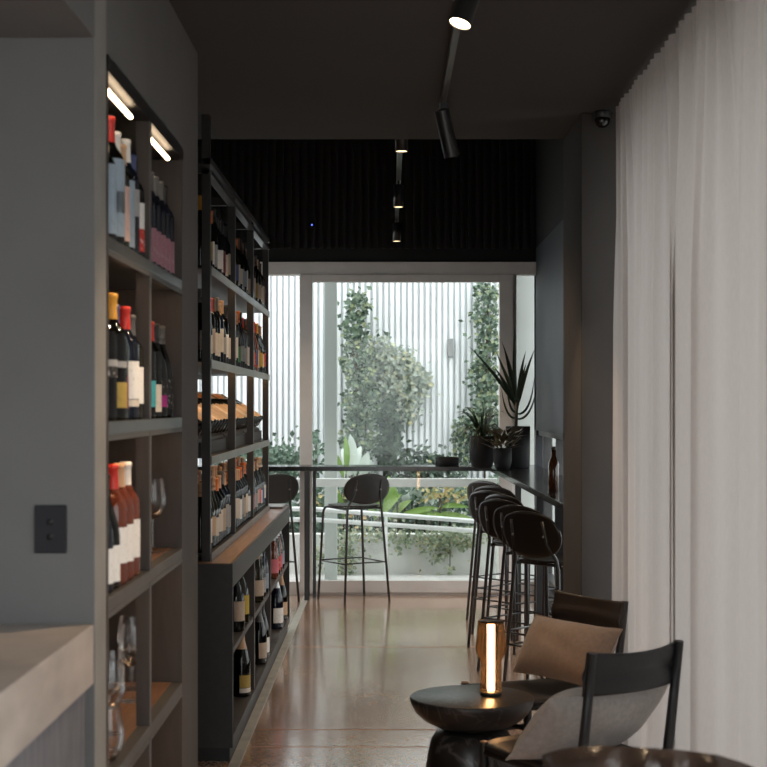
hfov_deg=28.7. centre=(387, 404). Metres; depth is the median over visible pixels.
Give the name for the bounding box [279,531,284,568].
wine bottle
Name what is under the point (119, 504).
wine bottle
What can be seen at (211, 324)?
wine bottle
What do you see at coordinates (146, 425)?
shelf
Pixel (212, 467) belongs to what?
wine bottle
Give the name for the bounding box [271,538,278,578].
wine bottle
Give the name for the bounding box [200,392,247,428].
wine bottle
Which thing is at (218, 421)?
wine bottle
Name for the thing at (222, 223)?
wine bottle
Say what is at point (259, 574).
wine bottle
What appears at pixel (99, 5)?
trim
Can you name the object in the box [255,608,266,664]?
wine bottle
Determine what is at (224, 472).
wine bottle
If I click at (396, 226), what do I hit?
track spotlight
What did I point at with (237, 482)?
wine bottle
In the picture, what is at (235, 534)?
shelf
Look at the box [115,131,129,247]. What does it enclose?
wine bottle
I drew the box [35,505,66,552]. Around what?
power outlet
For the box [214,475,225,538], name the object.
wine bottle
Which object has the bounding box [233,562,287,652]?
shelf
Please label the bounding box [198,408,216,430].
wine bottle
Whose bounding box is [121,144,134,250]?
wine bottle
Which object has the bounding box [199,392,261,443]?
display tray
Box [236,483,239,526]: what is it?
wine bottle
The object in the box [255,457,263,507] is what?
wine bottle
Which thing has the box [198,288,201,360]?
wine bottle
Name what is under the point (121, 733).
glass
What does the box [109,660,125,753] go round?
wine glass
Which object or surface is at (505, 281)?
window frame
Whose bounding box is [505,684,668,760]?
cushion
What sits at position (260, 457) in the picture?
wine bottle
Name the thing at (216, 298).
wine bottle
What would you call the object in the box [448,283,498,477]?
climbing ivy
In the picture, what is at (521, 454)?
pot
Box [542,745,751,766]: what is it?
table
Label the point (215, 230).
wine bottle
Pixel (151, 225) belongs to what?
wine bottle
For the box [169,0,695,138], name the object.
ceiling
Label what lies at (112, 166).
wine bottle
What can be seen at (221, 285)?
shelf
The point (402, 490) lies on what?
shrub
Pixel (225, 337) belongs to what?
wine bottle
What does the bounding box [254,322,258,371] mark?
wine bottle
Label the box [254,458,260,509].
wine bottle
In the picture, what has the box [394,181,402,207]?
track spotlight
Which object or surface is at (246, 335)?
wine bottle
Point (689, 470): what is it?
curtain
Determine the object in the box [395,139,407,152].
track spotlight
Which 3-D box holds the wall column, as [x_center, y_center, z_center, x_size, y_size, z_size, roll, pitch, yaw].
[1.135,0.130,6.695,0.630,2.740,0.650,0,0,0]
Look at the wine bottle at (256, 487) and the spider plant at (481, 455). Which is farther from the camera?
the spider plant at (481, 455)
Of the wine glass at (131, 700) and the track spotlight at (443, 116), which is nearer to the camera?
the wine glass at (131, 700)
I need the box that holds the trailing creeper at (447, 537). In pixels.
[316,507,487,574]
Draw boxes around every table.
[410,685,534,766]
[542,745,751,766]
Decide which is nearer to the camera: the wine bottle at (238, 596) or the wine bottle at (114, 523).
the wine bottle at (114, 523)
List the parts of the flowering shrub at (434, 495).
stem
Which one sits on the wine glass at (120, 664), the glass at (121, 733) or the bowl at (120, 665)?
the bowl at (120, 665)
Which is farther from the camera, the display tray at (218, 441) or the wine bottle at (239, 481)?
the wine bottle at (239, 481)
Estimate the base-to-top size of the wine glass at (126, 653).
0.231 m
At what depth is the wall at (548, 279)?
10.93 m
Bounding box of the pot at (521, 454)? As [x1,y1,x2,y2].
[506,426,529,467]
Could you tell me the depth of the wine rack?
7.44 m
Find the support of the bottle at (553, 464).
on the countertop at (534, 479)
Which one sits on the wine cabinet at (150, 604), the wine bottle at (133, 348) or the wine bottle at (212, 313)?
the wine bottle at (133, 348)
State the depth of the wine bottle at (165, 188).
4.74 m
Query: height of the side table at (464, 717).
0.450 m
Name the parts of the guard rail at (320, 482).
rail post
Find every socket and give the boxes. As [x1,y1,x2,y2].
[47,518,53,524]
[47,533,53,539]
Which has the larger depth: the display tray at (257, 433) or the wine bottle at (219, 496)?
the display tray at (257, 433)
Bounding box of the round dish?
[435,457,458,465]
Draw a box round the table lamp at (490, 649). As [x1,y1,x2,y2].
[475,619,506,696]
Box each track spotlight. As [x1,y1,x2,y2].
[393,219,400,241]
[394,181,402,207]
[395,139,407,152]
[434,103,458,157]
[449,0,479,29]
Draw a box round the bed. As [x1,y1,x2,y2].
[290,521,470,532]
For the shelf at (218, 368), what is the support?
attached to the wine rack
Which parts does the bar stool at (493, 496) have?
leg, backrest, leg, leg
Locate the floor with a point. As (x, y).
(359, 663)
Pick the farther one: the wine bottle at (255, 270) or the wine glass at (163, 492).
the wine bottle at (255, 270)
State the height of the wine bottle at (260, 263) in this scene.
0.300 m
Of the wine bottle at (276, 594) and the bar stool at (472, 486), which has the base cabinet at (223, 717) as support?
the wine bottle at (276, 594)
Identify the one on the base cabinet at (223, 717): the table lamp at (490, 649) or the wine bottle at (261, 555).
the wine bottle at (261, 555)
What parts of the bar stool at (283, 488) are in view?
backrest, leg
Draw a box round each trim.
[94,0,105,766]
[228,596,306,766]
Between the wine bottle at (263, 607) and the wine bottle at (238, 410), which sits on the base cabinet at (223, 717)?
the wine bottle at (263, 607)
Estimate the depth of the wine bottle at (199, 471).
7.20 m
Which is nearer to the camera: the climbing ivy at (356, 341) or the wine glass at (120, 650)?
the wine glass at (120, 650)
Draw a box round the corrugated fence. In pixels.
[198,276,498,520]
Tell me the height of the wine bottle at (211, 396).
0.205 m
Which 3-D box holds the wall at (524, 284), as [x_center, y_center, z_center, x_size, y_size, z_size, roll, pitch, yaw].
[1.415,-0.150,12.475,0.970,3.500,0.250,0,0,0]
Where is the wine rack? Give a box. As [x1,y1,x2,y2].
[198,114,269,561]
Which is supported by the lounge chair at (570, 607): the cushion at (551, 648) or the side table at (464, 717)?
the cushion at (551, 648)
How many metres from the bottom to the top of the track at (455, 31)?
0.025 m
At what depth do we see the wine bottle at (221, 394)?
9.43 m
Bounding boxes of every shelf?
[109,237,181,289]
[109,417,181,434]
[109,548,181,611]
[109,683,181,766]
[198,267,261,312]
[198,361,245,375]
[198,440,265,457]
[198,506,266,554]
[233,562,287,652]
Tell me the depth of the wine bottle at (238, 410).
8.53 m
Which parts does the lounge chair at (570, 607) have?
seat, leg, rail, backrest, post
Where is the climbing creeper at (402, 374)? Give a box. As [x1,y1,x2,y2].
[367,324,441,475]
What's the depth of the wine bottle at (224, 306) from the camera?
7.38 m
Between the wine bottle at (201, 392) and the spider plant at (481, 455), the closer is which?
the wine bottle at (201, 392)
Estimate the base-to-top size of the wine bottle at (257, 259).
0.304 m
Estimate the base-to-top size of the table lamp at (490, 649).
0.270 m
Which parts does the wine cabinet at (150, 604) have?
panel, post, post, post, post, post, panel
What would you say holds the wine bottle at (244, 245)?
on the wine rack
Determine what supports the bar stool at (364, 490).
on the floor
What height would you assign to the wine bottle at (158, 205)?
0.289 m
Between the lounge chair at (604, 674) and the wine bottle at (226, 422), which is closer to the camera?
the lounge chair at (604, 674)
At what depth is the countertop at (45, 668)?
3.00 m
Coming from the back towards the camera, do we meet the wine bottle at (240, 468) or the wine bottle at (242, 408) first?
the wine bottle at (242, 408)
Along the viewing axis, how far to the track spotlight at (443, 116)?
6.07 m
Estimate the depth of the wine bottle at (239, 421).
8.01 m
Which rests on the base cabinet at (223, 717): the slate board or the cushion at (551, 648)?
the slate board
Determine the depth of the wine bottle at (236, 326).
7.73 m
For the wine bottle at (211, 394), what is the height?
0.205 m
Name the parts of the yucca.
stem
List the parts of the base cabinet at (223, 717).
panel, panel, panel, panel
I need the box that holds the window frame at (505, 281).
[300,274,512,592]
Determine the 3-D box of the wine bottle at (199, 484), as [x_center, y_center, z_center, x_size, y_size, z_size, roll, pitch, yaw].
[-0.812,0.487,6.490,0.083,0.302,0.082,0,0,1]
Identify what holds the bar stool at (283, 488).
on the floor
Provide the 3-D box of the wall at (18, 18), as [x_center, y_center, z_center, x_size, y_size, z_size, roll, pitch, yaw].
[-2.136,-1.070,2.015,2.928,0.460,2.830,0,0,0]
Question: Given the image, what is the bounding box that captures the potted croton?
[481,425,524,469]
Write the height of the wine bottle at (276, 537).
0.330 m
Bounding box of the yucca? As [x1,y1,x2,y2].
[472,327,536,467]
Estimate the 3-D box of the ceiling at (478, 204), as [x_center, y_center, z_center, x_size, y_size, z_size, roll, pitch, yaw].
[-0.640,-1.815,11.928,3.620,1.370,0.145,0,0,0]
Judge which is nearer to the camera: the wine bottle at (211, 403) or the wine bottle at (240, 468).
the wine bottle at (211, 403)
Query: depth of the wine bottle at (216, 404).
7.88 m
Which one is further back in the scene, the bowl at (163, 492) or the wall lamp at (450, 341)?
the wall lamp at (450, 341)
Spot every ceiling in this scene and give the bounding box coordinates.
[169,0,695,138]
[198,139,535,261]
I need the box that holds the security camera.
[594,110,610,127]
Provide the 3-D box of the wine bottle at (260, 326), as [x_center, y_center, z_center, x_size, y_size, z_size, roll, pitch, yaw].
[-0.812,-0.343,9.446,0.084,0.305,0.083,0,0,19]
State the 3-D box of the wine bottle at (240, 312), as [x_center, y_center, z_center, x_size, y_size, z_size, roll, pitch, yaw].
[-0.812,-0.347,8.176,0.086,0.315,0.086,0,0,10]
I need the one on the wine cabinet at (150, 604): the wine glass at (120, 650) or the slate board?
the wine glass at (120, 650)
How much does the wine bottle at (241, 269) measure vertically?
0.293 m
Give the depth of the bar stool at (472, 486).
10.45 m
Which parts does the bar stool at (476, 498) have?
leg, backrest, leg, leg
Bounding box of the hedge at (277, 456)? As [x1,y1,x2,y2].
[213,425,338,477]
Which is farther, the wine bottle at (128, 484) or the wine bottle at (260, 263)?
the wine bottle at (260, 263)
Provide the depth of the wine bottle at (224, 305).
7.51 m
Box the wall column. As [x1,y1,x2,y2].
[563,113,615,599]
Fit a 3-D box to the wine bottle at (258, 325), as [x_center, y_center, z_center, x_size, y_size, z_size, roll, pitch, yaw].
[-0.812,-0.342,9.326,0.083,0.304,0.083,0,0,7]
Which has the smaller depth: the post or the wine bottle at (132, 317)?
the wine bottle at (132, 317)
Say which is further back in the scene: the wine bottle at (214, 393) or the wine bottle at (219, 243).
the wine bottle at (214, 393)
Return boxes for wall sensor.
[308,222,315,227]
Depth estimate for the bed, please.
14.46 m
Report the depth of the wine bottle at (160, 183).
4.64 m
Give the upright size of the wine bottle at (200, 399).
0.205 m
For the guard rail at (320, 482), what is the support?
on the terrace
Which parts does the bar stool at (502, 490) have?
leg, backrest, leg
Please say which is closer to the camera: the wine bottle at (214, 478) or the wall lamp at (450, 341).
the wine bottle at (214, 478)
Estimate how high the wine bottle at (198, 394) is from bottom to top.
0.205 m
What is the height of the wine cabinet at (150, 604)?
2.217 m
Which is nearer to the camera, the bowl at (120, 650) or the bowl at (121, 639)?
the bowl at (120, 650)
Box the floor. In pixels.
[198,595,551,766]
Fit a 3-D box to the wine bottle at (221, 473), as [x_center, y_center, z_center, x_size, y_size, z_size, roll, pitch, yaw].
[-0.812,0.479,7.278,0.080,0.318,0.079,0,0,24]
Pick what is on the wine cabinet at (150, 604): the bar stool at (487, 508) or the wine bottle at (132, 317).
the wine bottle at (132, 317)
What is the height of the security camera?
0.070 m
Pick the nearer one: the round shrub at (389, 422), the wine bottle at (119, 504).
the wine bottle at (119, 504)
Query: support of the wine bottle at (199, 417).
in the display tray at (218, 441)
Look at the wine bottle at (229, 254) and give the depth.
7.37 m
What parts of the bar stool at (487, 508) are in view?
leg, backrest, leg, leg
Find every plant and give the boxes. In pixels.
[323,434,438,532]
[337,437,472,532]
[456,407,502,468]
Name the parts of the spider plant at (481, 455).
pot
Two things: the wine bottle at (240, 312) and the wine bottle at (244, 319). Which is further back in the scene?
the wine bottle at (244, 319)
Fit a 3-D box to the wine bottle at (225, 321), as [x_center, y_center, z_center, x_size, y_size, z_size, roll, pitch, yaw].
[-0.812,-0.348,7.272,0.079,0.316,0.079,0,0,5]
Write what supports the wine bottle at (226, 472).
on the wine rack
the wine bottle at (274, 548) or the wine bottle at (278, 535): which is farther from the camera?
the wine bottle at (278, 535)
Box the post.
[325,283,336,579]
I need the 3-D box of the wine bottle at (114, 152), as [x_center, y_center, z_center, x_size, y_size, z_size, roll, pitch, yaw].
[-0.713,-0.570,3.825,0.083,0.330,0.082,0,0,9]
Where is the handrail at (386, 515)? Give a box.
[290,507,485,579]
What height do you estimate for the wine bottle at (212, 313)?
0.310 m
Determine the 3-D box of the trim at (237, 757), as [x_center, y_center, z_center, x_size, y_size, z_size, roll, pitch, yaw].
[-0.639,1.498,7.400,0.045,0.004,8.800,0,0,0]
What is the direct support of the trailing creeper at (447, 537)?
hanging from the wall at (410, 561)
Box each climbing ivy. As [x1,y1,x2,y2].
[337,283,396,519]
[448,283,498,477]
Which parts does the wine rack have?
post, post, rail, rail, shelf rail, shelf rail, shelf rail, shelf rail, post, post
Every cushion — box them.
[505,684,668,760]
[512,614,622,685]
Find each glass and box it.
[109,648,125,736]
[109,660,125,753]
[109,702,124,761]
[117,615,135,690]
[118,624,135,703]
[151,478,165,552]
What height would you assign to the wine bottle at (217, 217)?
0.298 m
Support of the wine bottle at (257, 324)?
on the wine rack
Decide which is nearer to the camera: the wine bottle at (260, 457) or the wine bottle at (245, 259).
the wine bottle at (245, 259)
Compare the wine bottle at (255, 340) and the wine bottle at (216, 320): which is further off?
the wine bottle at (255, 340)
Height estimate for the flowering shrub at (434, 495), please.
0.657 m
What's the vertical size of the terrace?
0.100 m
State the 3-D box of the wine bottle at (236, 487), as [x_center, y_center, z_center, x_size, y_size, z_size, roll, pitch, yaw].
[-0.812,0.488,7.746,0.075,0.299,0.074,0,0,-2]
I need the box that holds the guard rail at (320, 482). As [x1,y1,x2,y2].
[296,478,496,578]
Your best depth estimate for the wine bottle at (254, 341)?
8.75 m
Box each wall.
[0,0,93,37]
[290,533,498,573]
[516,276,555,578]
[534,139,563,613]
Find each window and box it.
[260,262,535,594]
[539,431,562,591]
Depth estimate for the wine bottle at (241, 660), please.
7.19 m
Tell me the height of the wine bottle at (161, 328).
0.289 m
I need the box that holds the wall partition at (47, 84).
[0,0,197,766]
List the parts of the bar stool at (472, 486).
leg, backrest, leg, leg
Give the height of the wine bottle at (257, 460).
0.297 m
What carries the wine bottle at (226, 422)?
in the display tray at (218, 441)
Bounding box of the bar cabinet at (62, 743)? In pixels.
[6,692,84,766]
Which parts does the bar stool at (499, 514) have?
leg, backrest, leg, leg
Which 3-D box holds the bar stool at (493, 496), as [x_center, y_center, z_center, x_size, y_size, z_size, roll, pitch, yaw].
[0.833,1.009,8.868,0.451,0.983,0.428,0,0,-34]
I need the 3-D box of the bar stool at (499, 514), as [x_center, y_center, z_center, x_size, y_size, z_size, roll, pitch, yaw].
[0.822,1.009,7.926,0.450,0.983,0.428,0,0,-42]
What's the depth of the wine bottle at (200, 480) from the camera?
6.59 m
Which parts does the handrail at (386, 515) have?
post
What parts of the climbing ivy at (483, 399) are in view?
stem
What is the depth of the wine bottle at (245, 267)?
8.17 m
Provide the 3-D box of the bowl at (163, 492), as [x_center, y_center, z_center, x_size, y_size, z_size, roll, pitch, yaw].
[-0.740,0.295,4.720,0.084,0.125,0.084,0,0,0]
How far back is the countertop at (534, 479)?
11.18 m
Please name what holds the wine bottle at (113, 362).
on the wine cabinet at (150, 604)
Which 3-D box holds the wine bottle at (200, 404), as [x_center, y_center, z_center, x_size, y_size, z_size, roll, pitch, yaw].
[-0.923,0.033,7.249,0.278,0.208,0.084,0,0,-1]
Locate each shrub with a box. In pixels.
[285,471,498,532]
[316,460,467,530]
[357,382,423,475]
[367,439,468,489]
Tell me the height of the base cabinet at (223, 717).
0.832 m
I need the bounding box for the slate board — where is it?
[269,504,285,508]
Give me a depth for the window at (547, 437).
11.50 m
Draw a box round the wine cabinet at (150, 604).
[106,54,182,766]
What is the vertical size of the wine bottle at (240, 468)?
0.300 m
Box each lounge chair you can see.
[461,590,628,730]
[480,640,683,766]
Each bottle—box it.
[109,116,124,244]
[109,154,116,239]
[109,293,126,420]
[109,321,117,420]
[109,464,127,584]
[109,474,119,588]
[109,519,113,592]
[113,463,133,580]
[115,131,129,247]
[117,305,128,419]
[119,461,139,575]
[120,306,138,419]
[121,138,139,253]
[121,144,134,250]
[130,315,143,418]
[131,154,144,256]
[151,172,160,266]
[151,193,156,263]
[151,225,151,259]
[151,321,161,417]
[151,346,155,418]
[154,176,165,269]
[154,324,167,417]
[158,181,169,272]
[159,326,172,417]
[163,185,174,274]
[198,195,201,266]
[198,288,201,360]
[198,392,245,429]
[198,394,242,428]
[198,396,240,427]
[198,397,238,424]
[198,398,227,430]
[198,400,227,431]
[198,402,225,432]
[198,404,222,432]
[198,406,219,433]
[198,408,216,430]
[198,415,201,435]
[198,470,200,482]
[198,483,201,552]
[199,400,227,431]
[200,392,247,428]
[200,480,211,548]
[211,208,221,273]
[211,210,217,269]
[211,224,214,267]
[211,232,212,266]
[211,298,217,360]
[211,310,214,359]
[211,324,212,359]
[211,394,246,413]
[211,396,246,427]
[211,397,246,428]
[211,403,236,420]
[211,466,214,476]
[211,477,218,544]
[211,498,215,547]
[212,297,223,362]
[212,393,255,421]
[213,298,220,361]
[213,477,220,542]
[214,393,257,423]
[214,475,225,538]
[215,478,222,540]
[216,216,222,273]
[216,393,259,425]
[217,471,228,536]
[218,219,225,276]
[219,300,228,363]
[219,303,226,362]
[219,394,261,426]
[221,221,227,277]
[221,394,262,425]
[224,225,230,279]
[224,305,227,319]
[224,306,230,364]
[224,472,230,533]
[226,472,227,487]
[233,581,244,631]
[233,636,250,696]
[236,238,242,289]
[236,247,239,287]
[236,254,238,286]
[236,311,244,367]
[236,313,242,367]
[236,326,237,365]
[236,467,245,521]
[236,469,241,524]
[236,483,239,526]
[236,487,237,528]
[237,238,243,290]
[238,332,240,366]
[238,466,247,519]
[238,469,243,523]
[239,575,248,624]
[240,240,246,292]
[240,312,246,368]
[240,462,250,518]
[242,243,247,293]
[242,317,247,368]
[244,245,249,295]
[244,319,248,368]
[254,255,260,303]
[254,256,258,302]
[254,267,255,300]
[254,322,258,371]
[254,333,257,371]
[254,341,255,370]
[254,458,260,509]
[254,461,258,510]
[254,476,257,512]
[254,478,255,513]
[255,270,257,301]
[255,323,262,372]
[255,325,259,371]
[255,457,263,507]
[255,556,263,602]
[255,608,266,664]
[257,259,262,305]
[257,460,262,508]
[258,262,263,303]
[258,325,263,372]
[260,263,264,307]
[260,326,265,373]
[260,457,265,505]
[260,554,265,597]
[262,550,268,594]
[262,603,269,657]
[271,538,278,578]
[271,581,282,628]
[275,536,280,574]
[277,534,282,571]
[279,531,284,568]
[279,574,286,619]
[548,446,558,490]
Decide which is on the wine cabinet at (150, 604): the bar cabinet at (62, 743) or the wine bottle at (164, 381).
the wine bottle at (164, 381)
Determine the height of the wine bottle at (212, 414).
0.205 m
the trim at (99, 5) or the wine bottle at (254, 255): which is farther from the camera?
the wine bottle at (254, 255)
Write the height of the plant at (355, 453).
0.932 m
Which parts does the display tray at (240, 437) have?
sloping panel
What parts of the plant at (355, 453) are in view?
stem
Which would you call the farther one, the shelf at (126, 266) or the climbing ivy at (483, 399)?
the climbing ivy at (483, 399)
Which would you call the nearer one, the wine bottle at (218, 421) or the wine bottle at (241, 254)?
the wine bottle at (218, 421)
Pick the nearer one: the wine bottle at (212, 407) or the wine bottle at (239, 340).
the wine bottle at (212, 407)
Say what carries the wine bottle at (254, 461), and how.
on the wine rack
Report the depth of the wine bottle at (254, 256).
8.98 m
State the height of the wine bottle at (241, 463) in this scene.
0.316 m
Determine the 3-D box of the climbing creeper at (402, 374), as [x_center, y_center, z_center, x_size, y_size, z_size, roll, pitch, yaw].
[0.107,-0.030,15.386,0.897,1.605,0.203,0,0,0]
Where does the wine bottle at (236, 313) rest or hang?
on the wine rack
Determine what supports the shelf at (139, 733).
attached to the wine cabinet at (150, 604)
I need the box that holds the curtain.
[612,0,766,766]
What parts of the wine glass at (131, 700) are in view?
stem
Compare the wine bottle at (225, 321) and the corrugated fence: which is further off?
the corrugated fence
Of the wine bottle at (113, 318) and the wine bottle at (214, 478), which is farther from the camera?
the wine bottle at (214, 478)
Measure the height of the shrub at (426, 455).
0.570 m
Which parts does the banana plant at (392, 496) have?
stem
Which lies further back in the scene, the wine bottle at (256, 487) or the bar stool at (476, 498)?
the bar stool at (476, 498)
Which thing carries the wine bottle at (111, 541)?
on the wine cabinet at (150, 604)
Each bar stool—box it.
[269,474,299,601]
[317,474,390,604]
[466,480,549,625]
[467,490,554,654]
[471,485,554,640]
[477,499,551,679]
[485,494,552,638]
[493,505,548,678]
[502,511,562,680]
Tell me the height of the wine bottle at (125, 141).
0.318 m
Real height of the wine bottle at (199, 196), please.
0.316 m
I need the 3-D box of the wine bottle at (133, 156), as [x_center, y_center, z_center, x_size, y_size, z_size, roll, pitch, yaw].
[-0.713,-0.550,4.165,0.073,0.289,0.072,0,0,8]
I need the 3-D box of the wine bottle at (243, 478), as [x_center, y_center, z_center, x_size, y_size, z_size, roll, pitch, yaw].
[-0.812,0.486,8.289,0.076,0.303,0.075,0,0,2]
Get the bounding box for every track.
[395,152,401,221]
[440,26,459,102]
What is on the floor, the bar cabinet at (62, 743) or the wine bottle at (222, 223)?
the bar cabinet at (62, 743)
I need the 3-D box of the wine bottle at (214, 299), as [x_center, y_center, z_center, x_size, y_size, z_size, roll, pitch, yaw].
[-0.812,-0.341,6.929,0.076,0.302,0.075,0,0,16]
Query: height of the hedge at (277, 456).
0.770 m
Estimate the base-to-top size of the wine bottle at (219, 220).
0.298 m
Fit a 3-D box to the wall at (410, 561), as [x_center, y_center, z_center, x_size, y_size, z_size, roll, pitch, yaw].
[0.497,1.383,13.590,8.994,0.435,0.180,0,0,0]
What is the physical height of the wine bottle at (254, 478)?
0.301 m
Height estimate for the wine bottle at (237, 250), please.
0.310 m
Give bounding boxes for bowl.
[109,648,125,694]
[109,660,125,709]
[117,615,135,655]
[118,624,135,665]
[151,478,165,518]
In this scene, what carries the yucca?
on the countertop at (534, 479)
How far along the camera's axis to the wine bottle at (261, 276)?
9.33 m
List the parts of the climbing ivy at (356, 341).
stem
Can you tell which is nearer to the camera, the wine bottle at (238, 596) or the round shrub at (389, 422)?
the wine bottle at (238, 596)
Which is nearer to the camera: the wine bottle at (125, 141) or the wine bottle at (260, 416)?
the wine bottle at (125, 141)
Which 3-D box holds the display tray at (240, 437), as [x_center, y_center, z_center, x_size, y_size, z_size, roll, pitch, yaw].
[-0.974,0.071,7.960,0.347,0.302,0.972,0,0,0]
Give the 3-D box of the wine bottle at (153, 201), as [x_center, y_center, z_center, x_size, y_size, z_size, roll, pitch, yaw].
[-0.713,-0.550,4.382,0.073,0.289,0.073,0,0,1]
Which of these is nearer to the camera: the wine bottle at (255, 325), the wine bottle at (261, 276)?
the wine bottle at (255, 325)
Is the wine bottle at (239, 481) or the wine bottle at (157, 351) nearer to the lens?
the wine bottle at (157, 351)
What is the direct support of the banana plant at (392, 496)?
on the bed
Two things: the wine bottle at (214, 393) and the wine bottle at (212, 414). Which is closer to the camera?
the wine bottle at (212, 414)
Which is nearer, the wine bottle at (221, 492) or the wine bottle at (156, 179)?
the wine bottle at (156, 179)
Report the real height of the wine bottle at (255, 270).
0.311 m
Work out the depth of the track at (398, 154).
8.85 m
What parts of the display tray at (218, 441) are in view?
sloping panel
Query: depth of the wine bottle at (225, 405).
8.25 m
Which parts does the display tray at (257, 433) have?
sloping panel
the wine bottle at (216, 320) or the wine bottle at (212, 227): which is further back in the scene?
the wine bottle at (216, 320)
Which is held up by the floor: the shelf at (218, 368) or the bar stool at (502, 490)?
the bar stool at (502, 490)
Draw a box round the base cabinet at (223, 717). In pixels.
[198,505,289,760]
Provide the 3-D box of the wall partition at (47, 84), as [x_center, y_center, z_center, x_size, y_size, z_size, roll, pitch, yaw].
[-1.486,0.100,4.365,1.628,2.800,1.870,0,0,0]
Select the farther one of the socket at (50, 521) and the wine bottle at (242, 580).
the wine bottle at (242, 580)
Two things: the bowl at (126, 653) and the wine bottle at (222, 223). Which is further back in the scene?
the wine bottle at (222, 223)
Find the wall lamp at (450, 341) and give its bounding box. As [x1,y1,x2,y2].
[448,339,452,356]
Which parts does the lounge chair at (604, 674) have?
leg, rail, seat, post, backrest, post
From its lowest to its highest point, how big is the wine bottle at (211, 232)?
0.303 m
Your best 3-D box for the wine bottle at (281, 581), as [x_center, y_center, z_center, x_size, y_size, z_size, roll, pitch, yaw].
[-0.700,1.235,9.780,0.090,0.330,0.089,0,0,33]
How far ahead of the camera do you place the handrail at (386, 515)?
12.88 m
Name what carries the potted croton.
on the countertop at (534, 479)
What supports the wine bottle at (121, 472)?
on the wine cabinet at (150, 604)
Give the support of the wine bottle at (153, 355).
on the wine cabinet at (150, 604)
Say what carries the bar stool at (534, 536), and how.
on the floor
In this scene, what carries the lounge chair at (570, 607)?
on the floor
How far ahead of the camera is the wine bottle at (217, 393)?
9.17 m
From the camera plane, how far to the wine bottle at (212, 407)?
7.51 m
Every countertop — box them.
[0,624,93,766]
[198,465,562,626]
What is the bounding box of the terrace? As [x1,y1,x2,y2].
[290,574,498,579]
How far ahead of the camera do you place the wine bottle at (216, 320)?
6.81 m
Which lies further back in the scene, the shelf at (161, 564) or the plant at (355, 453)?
the plant at (355, 453)
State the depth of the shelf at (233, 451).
7.60 m
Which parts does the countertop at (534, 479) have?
leg, leg, leg, leg, leg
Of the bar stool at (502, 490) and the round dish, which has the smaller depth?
the bar stool at (502, 490)
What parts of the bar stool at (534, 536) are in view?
leg, backrest, seat, leg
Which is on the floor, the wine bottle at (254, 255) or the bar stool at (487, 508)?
the bar stool at (487, 508)
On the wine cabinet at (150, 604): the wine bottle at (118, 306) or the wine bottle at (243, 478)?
the wine bottle at (118, 306)
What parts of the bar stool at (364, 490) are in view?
leg, leg, seat, backrest, leg, leg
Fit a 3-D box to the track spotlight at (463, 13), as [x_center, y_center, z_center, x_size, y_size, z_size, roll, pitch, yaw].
[0.232,-1.139,4.188,0.088,0.182,0.125,0,0,43]
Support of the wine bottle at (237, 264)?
on the wine rack
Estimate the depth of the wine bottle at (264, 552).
8.22 m
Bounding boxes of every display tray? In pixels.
[198,432,226,456]
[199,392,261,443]
[220,429,245,449]
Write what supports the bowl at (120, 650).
on the wine glass at (120, 650)
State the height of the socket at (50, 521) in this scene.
0.016 m
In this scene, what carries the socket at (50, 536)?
attached to the power outlet at (50, 520)
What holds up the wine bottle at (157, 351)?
on the wine cabinet at (150, 604)
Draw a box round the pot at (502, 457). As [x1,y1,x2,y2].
[493,448,511,469]

